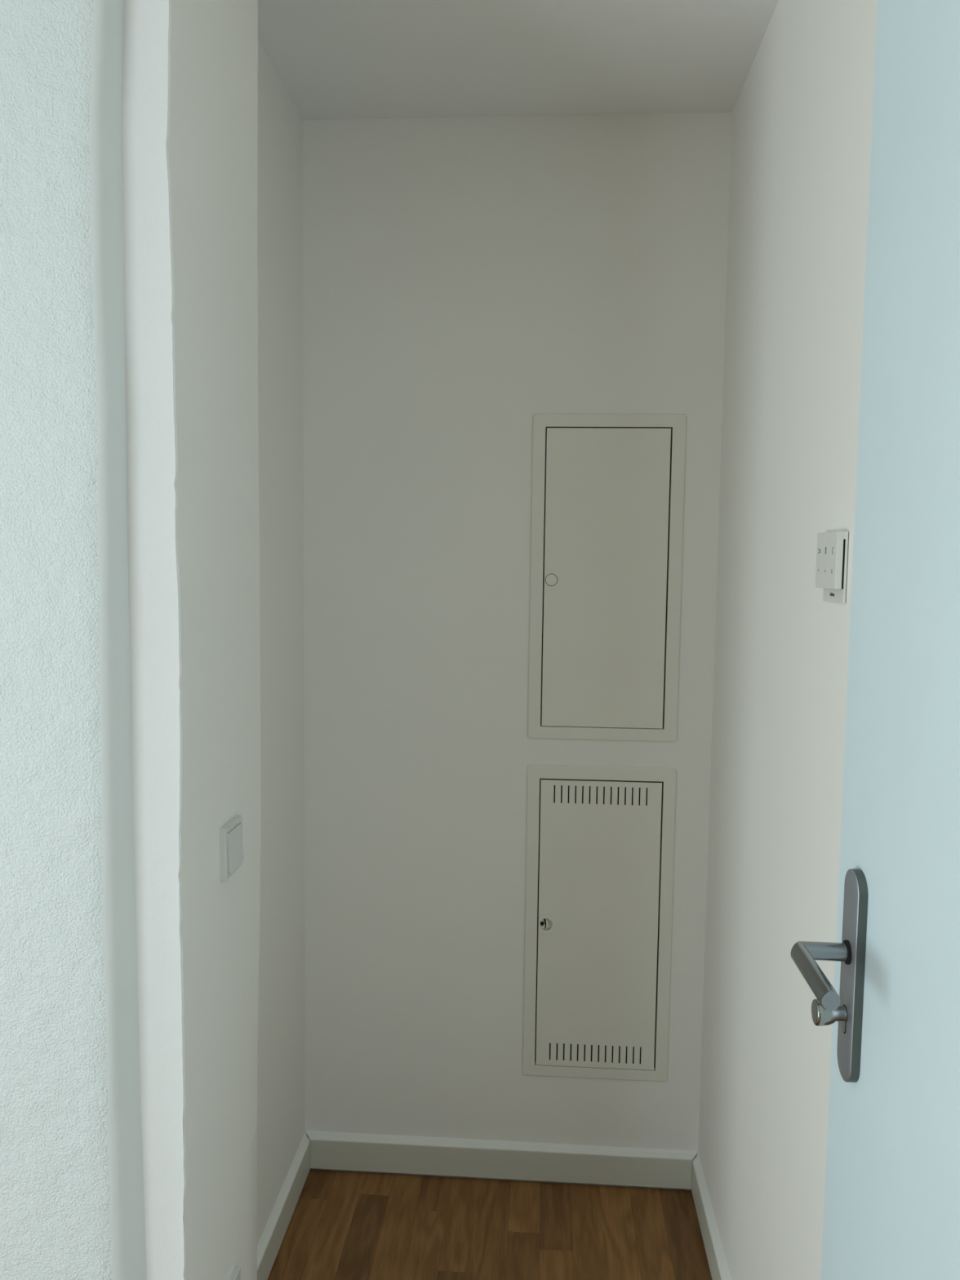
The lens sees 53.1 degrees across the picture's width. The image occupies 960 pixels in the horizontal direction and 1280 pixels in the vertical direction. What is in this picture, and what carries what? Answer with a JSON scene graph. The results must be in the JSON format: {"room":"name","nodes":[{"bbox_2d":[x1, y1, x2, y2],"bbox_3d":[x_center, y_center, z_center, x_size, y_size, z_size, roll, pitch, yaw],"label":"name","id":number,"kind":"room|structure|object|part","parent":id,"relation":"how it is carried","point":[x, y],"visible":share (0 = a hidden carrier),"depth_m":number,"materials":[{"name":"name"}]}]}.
{"room":"apartment hallway","nodes":[
{"label":"apartment hallway","id":0,"kind":"room"},
{"bbox_2d":[0,0,305,1279],"bbox_3d":[-1.465,0.064,1.909,2.225,2.622,1.167,1,5,4],"label":"wall","id":1,"kind":"structure","parent":0,"point":[153,1003],"depth_m":1.30,"materials":[{"name":"white paint"}]},
{"bbox_2d":[219,814,244,880],"bbox_3d":[-0.381,0.320,1.482,0.015,0.080,0.081,1,5,4],"label":"light switch","id":2,"kind":"object","parent":1,"relation":"attached to","point":[231,847],"visible":1,"depth_m":1.46,"materials":[{"name":"grey plastic"}]},
{"bbox_2d":[228,1266,240,1279],"bbox_3d":[-0.395,1.055,1.515,0.010,0.080,0.080,1,5,4],"label":"wall socket","id":3,"kind":"object","parent":1,"relation":"attached to","point":[236,1273],"visible":1,"depth_m":1.54,"materials":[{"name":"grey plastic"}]},
{"bbox_2d":[257,1132,310,1279],"bbox_3d":[-0.447,1.287,2.062,0.016,0.088,0.643,1,5,4],"label":"baseboard","id":4,"kind":"structure","parent":1,"relation":"attached to","point":[271,1239],"depth_m":2.13,"materials":[{"name":"beige paint"}]},
{"bbox_2d":[267,1169,711,1279],"bbox_3d":[-1.153,1.550,-0.284,3.293,0.060,5.728,1,5,4],"label":"floor","id":5,"kind":"structure","parent":0,"point":[343,1225],"depth_m":2.16,"materials":[{"name":"brown wood"}]},
{"bbox_2d":[302,112,732,1190],"bbox_3d":[0.066,0.039,2.320,1.261,2.642,0.140,1,5,4],"label":"wall","id":6,"kind":"structure","parent":0,"point":[466,280],"depth_m":2.24,"materials":[{"name":"white paint"}]},
{"bbox_2d":[305,1130,697,1189],"bbox_3d":[0.046,1.267,2.343,0.959,0.088,0.016,1,5,4],"label":"baseboard","id":7,"kind":"structure","parent":6,"relation":"attached to","point":[363,1152],"depth_m":2.34,"materials":[{"name":"beige paint"}]},
{"bbox_2d":[522,764,676,1081],"bbox_3d":[0.285,0.672,2.346,0.348,0.763,0.130,1,5,4],"label":"access panel","id":8,"kind":"object","parent":6,"relation":"attached to","point":[600,845],"visible":1,"depth_m":2.28,"materials":[{"name":"beige metal"}]},
{"bbox_3d":[0.161,0.678,2.297,0.043,0.050,0.013,1,5,4],"label":"lock plate","id":9,"kind":"part","parent":8,"relation":"part of","materials":[{"name":"beige plastic"}]},
{"bbox_3d":[0.167,0.678,2.299,0.010,0.028,0.001,1,5,4],"label":"latch seat","id":10,"kind":"part","parent":8,"relation":"part of","materials":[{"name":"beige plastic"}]},
{"bbox_2d":[527,413,686,742],"bbox_3d":[0.294,-0.145,2.279,0.349,0.752,0.130,1,5,4],"label":"access panel","id":11,"kind":"object","parent":6,"relation":"attached to","point":[608,490],"visible":1,"depth_m":2.21,"materials":[{"name":"beige metal"}]},
{"bbox_3d":[0.170,-0.140,2.229,0.041,0.050,0.013,1,5,4],"label":"lock plate","id":12,"kind":"part","parent":11,"relation":"part of","materials":[{"name":"beige plastic"}]},
{"bbox_2d":[257,0,778,119],"bbox_3d":[-1.121,-1.018,-0.496,3.293,0.100,5.728,1,5,4],"label":"ceiling","id":13,"kind":"structure","parent":0,"point":[335,60],"depth_m":1.89,"materials":[{"name":"white paint"}]},
{"bbox_2d":[697,0,877,1279],"bbox_3d":[0.431,0.276,-0.495,0.150,2.642,5.728,1,5,4],"label":"wall","id":14,"kind":"structure","parent":0,"point":[802,111],"depth_m":1.59,"materials":[{"name":"white paint"}]},
{"bbox_2d":[691,1153,731,1279],"bbox_3d":[0.480,1.323,1.769,0.016,0.088,1.107,1,5,4],"label":"baseboard","id":15,"kind":"structure","parent":14,"relation":"attached to","point":[717,1264],"depth_m":2.10,"materials":[{"name":"beige paint"}]},
{"bbox_2d":[815,531,848,603],"bbox_3d":[0.474,-0.098,1.297,0.016,0.094,0.092,1,5,4],"label":"intercom","id":16,"kind":"object","parent":14,"relation":"attached to","point":[832,552],"visible":1,"depth_m":1.27,"materials":[{"name":"white plastic"}]},
{"bbox_3d":[0.471,-0.107,1.296,0.009,0.076,0.092,1,5,4],"label":"panel","id":17,"kind":"part","parent":16,"relation":"part of","materials":[{"name":"white plastic"}]},
{"bbox_2d":[790,0,959,1279],"bbox_3d":[0.369,0.394,0.636,0.122,2.104,0.970,1,5,4],"label":"door","id":18,"kind":"structure","parent":14,"relation":"in","point":[891,1208],"depth_m":0.93,"materials":[{"name":"blue paint"}]},
{"bbox_3d":[0.364,0.343,0.988,0.064,0.019,0.132,1,5,4],"label":"lever","id":19,"kind":"part","parent":18,"relation":"part of","materials":[{"name":"silver metal"}]},
{"bbox_3d":[0.404,0.364,1.043,0.011,0.235,0.047,1,5,4],"label":"handle plate","id":20,"kind":"part","parent":18,"relation":"part of","materials":[{"name":"silver metal"}]}
]}

